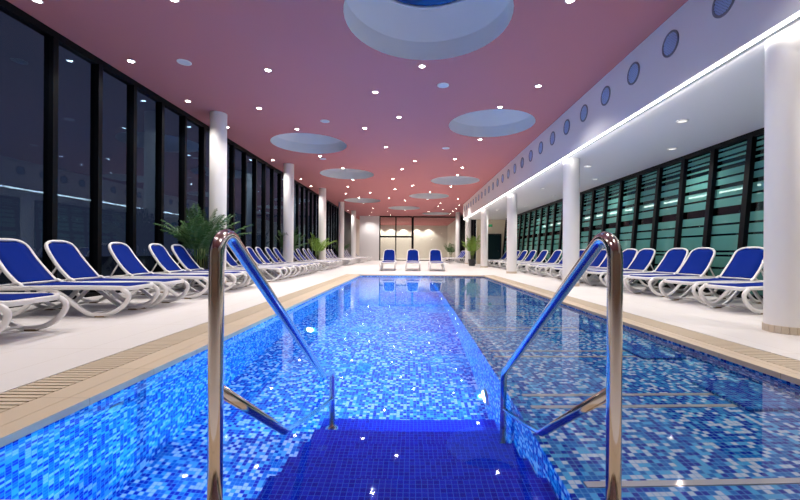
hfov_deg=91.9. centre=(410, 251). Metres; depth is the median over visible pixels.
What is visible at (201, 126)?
window
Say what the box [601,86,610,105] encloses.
air vent
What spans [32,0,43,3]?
recessed light
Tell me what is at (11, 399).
overflow grating
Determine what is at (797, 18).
strip light
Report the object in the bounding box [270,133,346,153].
skylight
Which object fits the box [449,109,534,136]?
skylight
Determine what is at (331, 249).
sun lounger
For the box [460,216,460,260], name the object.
window
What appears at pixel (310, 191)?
window
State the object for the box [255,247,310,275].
sun lounger
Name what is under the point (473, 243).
potted palm
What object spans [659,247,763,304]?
sun lounger
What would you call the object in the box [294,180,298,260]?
window
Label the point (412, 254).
sun lounger
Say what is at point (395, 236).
window
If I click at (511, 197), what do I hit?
column
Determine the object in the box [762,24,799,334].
column
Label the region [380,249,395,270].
sun lounger
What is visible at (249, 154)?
window
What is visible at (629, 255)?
sun lounger
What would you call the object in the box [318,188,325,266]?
column
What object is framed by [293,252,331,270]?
sun lounger
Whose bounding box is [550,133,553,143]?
grille
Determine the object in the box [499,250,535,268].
sun lounger
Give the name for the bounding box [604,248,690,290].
sun lounger
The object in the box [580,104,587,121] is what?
air vent
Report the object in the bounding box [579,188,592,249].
window
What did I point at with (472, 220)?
window
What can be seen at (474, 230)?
window
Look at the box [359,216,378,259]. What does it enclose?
wall
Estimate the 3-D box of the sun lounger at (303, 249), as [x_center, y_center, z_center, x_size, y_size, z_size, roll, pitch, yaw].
[-4.865,0.348,20.785,2.012,1.075,0.746,0,0,-4]
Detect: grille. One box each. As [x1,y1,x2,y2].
[178,60,189,64]
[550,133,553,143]
[564,121,568,132]
[581,106,586,119]
[602,88,608,103]
[628,64,637,82]
[663,32,676,54]
[714,0,731,15]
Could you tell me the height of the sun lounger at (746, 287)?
1.075 m
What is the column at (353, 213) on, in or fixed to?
on the floor
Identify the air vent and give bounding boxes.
[529,150,532,161]
[538,141,542,153]
[550,131,554,144]
[563,119,569,134]
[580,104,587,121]
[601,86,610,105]
[627,62,639,84]
[662,30,678,57]
[712,0,734,17]
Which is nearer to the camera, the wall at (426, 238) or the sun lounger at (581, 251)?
the sun lounger at (581, 251)
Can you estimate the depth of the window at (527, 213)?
24.46 m
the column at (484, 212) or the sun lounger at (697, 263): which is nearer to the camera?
the sun lounger at (697, 263)
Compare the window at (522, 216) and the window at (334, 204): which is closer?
the window at (522, 216)
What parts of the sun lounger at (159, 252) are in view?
leg, backrest frame, leg, seat frame, leg, leg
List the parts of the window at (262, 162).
head rail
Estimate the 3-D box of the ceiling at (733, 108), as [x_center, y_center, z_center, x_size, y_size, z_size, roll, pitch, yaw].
[6.304,-2.661,13.500,3.030,0.150,35.000,0,0,0]
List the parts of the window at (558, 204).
pane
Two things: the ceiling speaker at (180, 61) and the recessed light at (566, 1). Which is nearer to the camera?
the recessed light at (566, 1)
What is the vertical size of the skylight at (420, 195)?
1.100 m
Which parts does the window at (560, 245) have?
pane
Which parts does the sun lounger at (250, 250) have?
backrest frame, seat frame, leg, leg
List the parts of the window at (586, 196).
head rail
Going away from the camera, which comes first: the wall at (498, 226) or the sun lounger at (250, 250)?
the sun lounger at (250, 250)
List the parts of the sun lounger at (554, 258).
seat frame, backrest frame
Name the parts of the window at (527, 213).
pane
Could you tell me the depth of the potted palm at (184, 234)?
11.15 m
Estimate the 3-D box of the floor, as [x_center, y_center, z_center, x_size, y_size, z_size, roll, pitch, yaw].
[0.542,1.099,26.250,14.300,0.350,60.500,0,0,0]
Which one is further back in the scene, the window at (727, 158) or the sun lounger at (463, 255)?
the sun lounger at (463, 255)
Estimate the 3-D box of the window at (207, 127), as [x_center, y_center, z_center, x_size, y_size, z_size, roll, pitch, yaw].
[-6.325,-1.504,12.230,0.170,4.757,0.980,0,0,0]
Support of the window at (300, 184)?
on the floor
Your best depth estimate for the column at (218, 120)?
10.67 m
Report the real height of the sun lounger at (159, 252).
1.075 m
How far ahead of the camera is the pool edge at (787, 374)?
3.93 m
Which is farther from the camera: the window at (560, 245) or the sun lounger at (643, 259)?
the window at (560, 245)
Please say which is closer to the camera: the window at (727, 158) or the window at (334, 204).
the window at (727, 158)
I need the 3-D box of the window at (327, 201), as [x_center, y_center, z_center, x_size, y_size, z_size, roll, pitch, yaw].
[-6.325,-1.504,28.890,0.170,4.757,0.980,0,0,0]
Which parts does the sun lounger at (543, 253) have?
backrest frame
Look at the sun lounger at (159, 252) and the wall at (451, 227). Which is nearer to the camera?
the sun lounger at (159, 252)
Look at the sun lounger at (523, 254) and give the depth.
22.86 m
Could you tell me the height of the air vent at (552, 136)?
0.400 m
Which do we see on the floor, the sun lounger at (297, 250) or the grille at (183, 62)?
the sun lounger at (297, 250)
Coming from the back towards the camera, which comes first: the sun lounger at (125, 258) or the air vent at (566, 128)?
the air vent at (566, 128)
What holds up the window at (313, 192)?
on the floor
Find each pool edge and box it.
[0,274,360,447]
[361,274,482,276]
[483,275,799,384]
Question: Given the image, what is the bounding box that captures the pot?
[468,259,475,265]
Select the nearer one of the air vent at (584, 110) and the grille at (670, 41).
the grille at (670, 41)
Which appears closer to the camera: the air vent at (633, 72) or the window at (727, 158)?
the air vent at (633, 72)
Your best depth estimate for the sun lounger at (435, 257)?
20.11 m
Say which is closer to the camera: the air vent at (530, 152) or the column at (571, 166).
the column at (571, 166)
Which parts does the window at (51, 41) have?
head rail, sill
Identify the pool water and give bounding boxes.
[0,276,799,499]
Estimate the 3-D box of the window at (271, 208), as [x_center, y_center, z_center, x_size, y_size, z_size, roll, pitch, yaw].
[-6.325,-1.504,17.130,0.170,4.757,0.980,0,0,0]
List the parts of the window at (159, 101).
head rail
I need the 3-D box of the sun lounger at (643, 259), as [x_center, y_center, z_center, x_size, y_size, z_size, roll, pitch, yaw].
[5.913,0.423,10.879,2.012,1.075,0.746,0,0,-14]
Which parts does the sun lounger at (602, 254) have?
leg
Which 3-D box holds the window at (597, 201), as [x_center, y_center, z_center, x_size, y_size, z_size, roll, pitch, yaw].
[7.236,-0.804,14.995,0.540,3.547,1.020,0,0,0]
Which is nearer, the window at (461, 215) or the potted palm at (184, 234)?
the potted palm at (184, 234)
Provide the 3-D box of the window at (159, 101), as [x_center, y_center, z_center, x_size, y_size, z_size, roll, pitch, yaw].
[-6.325,-1.504,9.290,0.170,4.757,0.980,0,0,0]
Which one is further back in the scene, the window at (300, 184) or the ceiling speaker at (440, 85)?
the window at (300, 184)
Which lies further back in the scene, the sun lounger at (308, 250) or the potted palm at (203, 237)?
the sun lounger at (308, 250)
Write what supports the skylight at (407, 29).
hanging from the ceiling at (321, 70)
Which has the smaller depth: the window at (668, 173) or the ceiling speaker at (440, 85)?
the ceiling speaker at (440, 85)
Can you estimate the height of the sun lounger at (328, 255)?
1.075 m
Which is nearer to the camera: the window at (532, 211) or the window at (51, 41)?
the window at (51, 41)
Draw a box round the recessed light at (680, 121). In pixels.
[676,119,688,123]
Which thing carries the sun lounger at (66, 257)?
on the floor
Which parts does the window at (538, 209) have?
pane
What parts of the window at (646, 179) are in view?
head rail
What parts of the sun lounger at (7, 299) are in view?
leg, seat frame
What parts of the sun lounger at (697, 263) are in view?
leg, leg, seat frame, leg, backrest frame, leg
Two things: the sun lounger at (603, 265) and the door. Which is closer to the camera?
the sun lounger at (603, 265)
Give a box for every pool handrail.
[207,229,326,499]
[500,232,622,499]
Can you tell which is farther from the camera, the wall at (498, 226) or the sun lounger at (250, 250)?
the wall at (498, 226)
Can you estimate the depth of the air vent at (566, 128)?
10.41 m
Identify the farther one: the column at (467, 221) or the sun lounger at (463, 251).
the sun lounger at (463, 251)
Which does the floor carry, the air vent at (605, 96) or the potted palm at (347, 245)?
the potted palm at (347, 245)
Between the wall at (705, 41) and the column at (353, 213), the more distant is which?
the column at (353, 213)
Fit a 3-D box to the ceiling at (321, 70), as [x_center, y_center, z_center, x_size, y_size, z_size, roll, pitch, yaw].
[-0.523,-3.844,26.250,12.100,0.001,60.500,0,0,0]
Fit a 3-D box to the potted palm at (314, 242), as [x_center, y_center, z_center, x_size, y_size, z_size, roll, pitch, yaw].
[-5.156,-0.138,22.593,1.597,2.042,2.086,0,0,-6]
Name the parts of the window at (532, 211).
pane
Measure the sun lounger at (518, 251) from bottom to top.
1.075 m
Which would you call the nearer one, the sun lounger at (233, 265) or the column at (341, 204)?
the sun lounger at (233, 265)
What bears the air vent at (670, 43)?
in the wall at (705, 41)
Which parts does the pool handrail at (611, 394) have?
rail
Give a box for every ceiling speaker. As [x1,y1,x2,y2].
[177,59,191,65]
[437,83,448,87]
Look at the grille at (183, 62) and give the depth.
7.88 m
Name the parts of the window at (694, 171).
head rail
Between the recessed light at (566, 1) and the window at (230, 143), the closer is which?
the recessed light at (566, 1)
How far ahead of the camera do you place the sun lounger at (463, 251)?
33.83 m
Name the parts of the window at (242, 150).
head rail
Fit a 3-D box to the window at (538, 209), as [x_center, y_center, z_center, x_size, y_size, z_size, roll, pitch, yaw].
[7.236,-0.804,22.135,0.540,3.547,1.020,0,0,0]
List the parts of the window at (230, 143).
head rail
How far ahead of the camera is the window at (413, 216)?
41.55 m
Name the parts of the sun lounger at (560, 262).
leg, seat frame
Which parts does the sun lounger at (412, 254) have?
backrest frame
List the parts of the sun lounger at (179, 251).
backrest frame, leg, leg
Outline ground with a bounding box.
[0,255,312,294]
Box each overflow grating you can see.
[0,274,353,412]
[487,275,799,371]
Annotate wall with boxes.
[0,278,355,449]
[344,211,359,255]
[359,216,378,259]
[380,225,446,257]
[381,276,432,276]
[447,220,455,257]
[463,0,799,219]
[476,220,504,263]
[484,277,799,386]
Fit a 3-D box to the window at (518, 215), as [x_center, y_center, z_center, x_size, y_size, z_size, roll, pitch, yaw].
[7.236,-0.804,26.215,0.540,3.547,1.020,0,0,0]
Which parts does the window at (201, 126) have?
head rail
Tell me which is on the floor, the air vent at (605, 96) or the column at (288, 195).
the column at (288, 195)
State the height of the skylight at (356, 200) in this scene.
1.100 m
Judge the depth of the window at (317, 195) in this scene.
26.34 m
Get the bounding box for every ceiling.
[7,0,687,225]
[471,60,764,219]
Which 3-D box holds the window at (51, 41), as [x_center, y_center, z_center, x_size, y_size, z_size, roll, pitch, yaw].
[-6.325,-1.504,6.350,0.170,4.757,0.980,0,0,0]
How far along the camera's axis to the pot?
26.10 m
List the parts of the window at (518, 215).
pane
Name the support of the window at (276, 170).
on the floor
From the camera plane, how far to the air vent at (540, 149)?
12.50 m
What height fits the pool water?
0.001 m
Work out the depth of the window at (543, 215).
21.40 m
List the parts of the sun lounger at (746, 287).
leg, seat frame, leg, leg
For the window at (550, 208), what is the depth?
20.32 m
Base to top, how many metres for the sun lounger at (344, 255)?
1.075 m
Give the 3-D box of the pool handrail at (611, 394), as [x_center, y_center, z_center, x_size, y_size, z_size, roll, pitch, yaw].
[0.705,1.025,2.150,0.110,2.200,1.710,0,0,0]
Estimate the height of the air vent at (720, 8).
0.400 m
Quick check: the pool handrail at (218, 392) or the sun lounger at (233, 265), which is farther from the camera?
the sun lounger at (233, 265)
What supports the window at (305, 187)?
on the floor
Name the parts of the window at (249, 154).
head rail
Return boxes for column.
[209,111,226,283]
[283,163,293,271]
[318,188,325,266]
[338,202,343,257]
[351,211,355,256]
[455,212,459,261]
[465,219,470,263]
[480,209,487,267]
[506,193,516,273]
[562,158,579,285]
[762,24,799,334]
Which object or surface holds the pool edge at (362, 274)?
on the wall at (381, 276)
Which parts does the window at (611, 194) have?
pane, head rail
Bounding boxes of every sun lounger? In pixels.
[0,238,159,317]
[0,292,69,332]
[36,240,189,308]
[104,242,224,298]
[148,243,247,292]
[171,244,254,288]
[226,249,287,281]
[236,259,296,279]
[246,246,304,277]
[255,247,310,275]
[265,247,316,274]
[273,247,321,272]
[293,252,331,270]
[296,249,335,269]
[302,248,339,268]
[307,249,342,267]
[326,251,353,264]
[326,255,351,265]
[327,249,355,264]
[331,249,357,263]
[344,255,363,262]
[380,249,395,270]
[405,249,420,270]
[428,249,444,270]
[442,251,464,262]
[443,252,464,262]
[488,250,519,266]
[488,251,506,265]
[493,250,527,268]
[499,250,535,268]
[517,250,548,271]
[517,250,561,272]
[526,257,562,274]
[535,249,584,276]
[549,249,606,278]
[559,255,606,282]
[579,248,638,284]
[582,248,657,286]
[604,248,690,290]
[623,247,717,296]
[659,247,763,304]
[698,281,762,314]
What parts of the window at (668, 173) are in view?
head rail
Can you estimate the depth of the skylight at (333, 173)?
20.39 m
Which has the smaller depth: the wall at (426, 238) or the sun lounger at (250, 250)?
the sun lounger at (250, 250)
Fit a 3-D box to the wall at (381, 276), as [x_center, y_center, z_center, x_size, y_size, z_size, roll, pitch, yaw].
[0.430,1.846,15.500,4.886,1.754,0.300,0,0,0]
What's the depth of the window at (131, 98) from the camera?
8.70 m
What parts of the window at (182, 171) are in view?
head rail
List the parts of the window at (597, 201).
pane, head rail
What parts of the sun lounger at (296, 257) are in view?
seat frame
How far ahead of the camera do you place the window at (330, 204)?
30.26 m
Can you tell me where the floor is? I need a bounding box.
[0,258,799,393]
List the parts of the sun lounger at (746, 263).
leg, leg, seat frame, leg, backrest frame, leg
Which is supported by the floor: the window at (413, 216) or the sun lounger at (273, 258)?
the sun lounger at (273, 258)
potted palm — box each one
[153,203,253,284]
[184,234,239,268]
[275,226,308,248]
[308,234,335,265]
[333,241,350,250]
[444,243,460,260]
[462,235,480,265]
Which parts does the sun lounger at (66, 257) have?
leg, backrest frame, leg, seat frame, leg, leg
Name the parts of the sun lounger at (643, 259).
leg, leg, seat frame, backrest frame, leg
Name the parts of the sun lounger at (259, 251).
backrest frame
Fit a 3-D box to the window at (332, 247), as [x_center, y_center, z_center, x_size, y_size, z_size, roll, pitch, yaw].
[-6.325,-1.504,30.850,0.170,4.757,0.980,0,0,0]
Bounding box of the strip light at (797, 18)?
[464,14,799,219]
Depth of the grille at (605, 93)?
8.33 m
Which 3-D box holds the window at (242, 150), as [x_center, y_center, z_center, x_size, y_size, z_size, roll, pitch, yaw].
[-6.325,-1.504,14.190,0.170,4.757,0.980,0,0,0]
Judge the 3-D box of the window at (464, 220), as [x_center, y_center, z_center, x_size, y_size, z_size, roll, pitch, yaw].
[5.320,-1.422,38.005,0.200,4.757,1.030,0,0,0]
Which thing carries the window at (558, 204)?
on the floor
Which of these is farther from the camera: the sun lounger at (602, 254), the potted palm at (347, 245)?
the potted palm at (347, 245)
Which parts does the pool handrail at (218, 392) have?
rail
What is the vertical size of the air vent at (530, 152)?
0.400 m
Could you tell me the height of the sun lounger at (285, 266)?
1.075 m
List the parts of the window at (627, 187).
head rail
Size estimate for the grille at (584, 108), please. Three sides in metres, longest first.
0.330 x 0.330 x 0.006 m
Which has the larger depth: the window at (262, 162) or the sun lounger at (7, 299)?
the window at (262, 162)
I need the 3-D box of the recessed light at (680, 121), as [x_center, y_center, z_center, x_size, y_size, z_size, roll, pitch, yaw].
[5.358,-2.579,7.640,0.220,0.025,0.220,0,0,0]
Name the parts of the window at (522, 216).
pane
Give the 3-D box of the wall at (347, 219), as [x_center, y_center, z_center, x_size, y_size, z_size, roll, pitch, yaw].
[-6.425,-1.504,46.125,0.330,4.759,19.750,0,0,0]
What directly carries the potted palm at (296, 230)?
on the floor
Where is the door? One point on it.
(494, 240)
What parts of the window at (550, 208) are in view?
pane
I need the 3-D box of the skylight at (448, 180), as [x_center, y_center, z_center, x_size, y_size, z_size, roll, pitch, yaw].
[2.371,-4.374,20.780,2.600,1.100,2.600,0,0,0]
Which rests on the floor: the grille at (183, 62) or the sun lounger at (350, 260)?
the sun lounger at (350, 260)
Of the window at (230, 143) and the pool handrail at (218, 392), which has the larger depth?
the window at (230, 143)
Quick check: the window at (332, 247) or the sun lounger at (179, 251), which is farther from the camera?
the window at (332, 247)
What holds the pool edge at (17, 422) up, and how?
on the wall at (355, 278)
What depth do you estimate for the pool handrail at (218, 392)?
1.34 m
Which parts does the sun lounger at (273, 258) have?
backrest frame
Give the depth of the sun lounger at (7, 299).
4.22 m
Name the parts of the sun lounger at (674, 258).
leg, leg, seat frame, backrest frame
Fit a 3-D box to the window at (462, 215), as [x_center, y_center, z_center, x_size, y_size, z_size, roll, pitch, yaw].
[5.320,-1.422,39.035,0.200,4.757,1.030,0,0,0]
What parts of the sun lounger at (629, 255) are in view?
leg, backrest frame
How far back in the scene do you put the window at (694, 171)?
9.99 m
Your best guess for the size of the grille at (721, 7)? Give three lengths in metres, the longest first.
0.330 x 0.330 x 0.006 m
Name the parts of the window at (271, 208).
head rail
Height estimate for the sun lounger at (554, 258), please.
1.075 m
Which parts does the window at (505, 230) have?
pane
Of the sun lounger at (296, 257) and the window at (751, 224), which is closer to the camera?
the window at (751, 224)
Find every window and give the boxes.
[0,0,58,307]
[57,33,102,300]
[102,60,136,292]
[136,81,164,288]
[164,99,186,284]
[186,112,205,280]
[205,124,209,133]
[226,138,234,277]
[235,143,246,275]
[246,150,256,254]
[257,157,265,262]
[266,162,273,270]
[274,167,280,261]
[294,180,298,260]
[299,183,303,260]
[304,186,308,259]
[308,188,312,257]
[312,191,315,259]
[316,193,318,255]
[326,199,328,258]
[329,201,331,255]
[331,203,333,254]
[334,204,335,257]
[336,206,337,256]
[379,216,412,260]
[413,216,455,260]
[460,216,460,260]
[461,215,461,250]
[462,215,463,260]
[463,220,464,261]
[471,220,473,257]
[473,220,475,263]
[501,218,506,264]
[517,212,524,264]
[517,213,520,246]
[521,210,529,267]
[526,208,535,267]
[531,206,541,268]
[537,204,547,269]
[543,201,554,270]
[548,199,562,270]
[556,201,562,271]
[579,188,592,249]
[587,183,605,276]
[597,178,620,277]
[615,172,637,250]
[629,165,657,283]
[647,156,681,287]
[673,146,711,291]
[699,133,748,294]
[734,128,763,299]
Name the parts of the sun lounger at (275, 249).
backrest frame, seat frame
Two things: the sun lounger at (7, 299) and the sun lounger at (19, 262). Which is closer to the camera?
the sun lounger at (7, 299)
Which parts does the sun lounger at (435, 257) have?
backrest frame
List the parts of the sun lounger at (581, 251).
leg, seat frame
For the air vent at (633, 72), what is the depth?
7.28 m
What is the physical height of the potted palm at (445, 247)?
1.864 m
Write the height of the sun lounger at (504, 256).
1.075 m
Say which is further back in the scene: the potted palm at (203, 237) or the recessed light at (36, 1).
the potted palm at (203, 237)
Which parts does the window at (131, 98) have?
head rail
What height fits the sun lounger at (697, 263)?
1.075 m
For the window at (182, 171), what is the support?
on the floor
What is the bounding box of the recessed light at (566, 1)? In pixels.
[565,0,574,3]
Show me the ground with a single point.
(108, 262)
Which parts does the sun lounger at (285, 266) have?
seat frame, leg, leg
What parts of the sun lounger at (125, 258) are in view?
leg, backrest frame, leg, seat frame, leg, leg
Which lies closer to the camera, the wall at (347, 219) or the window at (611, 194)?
the window at (611, 194)
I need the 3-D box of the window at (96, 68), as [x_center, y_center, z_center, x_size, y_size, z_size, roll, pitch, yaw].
[-6.325,-1.504,7.330,0.170,4.757,0.980,0,0,0]
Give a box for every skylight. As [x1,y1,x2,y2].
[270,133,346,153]
[320,169,373,178]
[343,0,513,59]
[344,198,379,202]
[388,206,419,209]
[410,193,448,198]
[422,212,448,214]
[431,176,479,184]
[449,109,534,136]
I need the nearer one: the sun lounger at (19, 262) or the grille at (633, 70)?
the sun lounger at (19, 262)
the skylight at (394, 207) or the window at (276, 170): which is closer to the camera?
the window at (276, 170)
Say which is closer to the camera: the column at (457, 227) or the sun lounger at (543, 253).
the sun lounger at (543, 253)
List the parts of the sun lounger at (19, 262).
backrest frame, leg, leg, seat frame, leg, leg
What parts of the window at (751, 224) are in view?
sill, pane, head rail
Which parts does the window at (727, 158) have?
sill, head rail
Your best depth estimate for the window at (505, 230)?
29.65 m
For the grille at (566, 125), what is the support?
attached to the air vent at (566, 128)
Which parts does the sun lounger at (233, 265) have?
seat frame, leg, leg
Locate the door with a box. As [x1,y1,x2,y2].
[488,234,500,263]
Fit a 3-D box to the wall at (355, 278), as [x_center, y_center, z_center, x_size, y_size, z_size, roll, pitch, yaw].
[-2.163,1.828,8.380,0.300,1.754,14.340,0,0,0]
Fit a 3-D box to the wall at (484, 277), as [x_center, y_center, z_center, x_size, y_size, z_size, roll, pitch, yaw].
[2.963,1.864,8.380,0.180,1.754,14.340,0,0,0]
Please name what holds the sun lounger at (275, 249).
on the floor
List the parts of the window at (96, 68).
sill, head rail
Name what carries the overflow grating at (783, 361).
in the floor
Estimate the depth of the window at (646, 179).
12.06 m
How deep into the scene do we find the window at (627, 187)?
13.07 m
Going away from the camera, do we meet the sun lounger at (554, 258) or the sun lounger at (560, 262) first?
the sun lounger at (560, 262)
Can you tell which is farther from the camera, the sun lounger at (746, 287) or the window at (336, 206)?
the window at (336, 206)
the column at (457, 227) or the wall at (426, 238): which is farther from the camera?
the wall at (426, 238)
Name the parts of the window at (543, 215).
pane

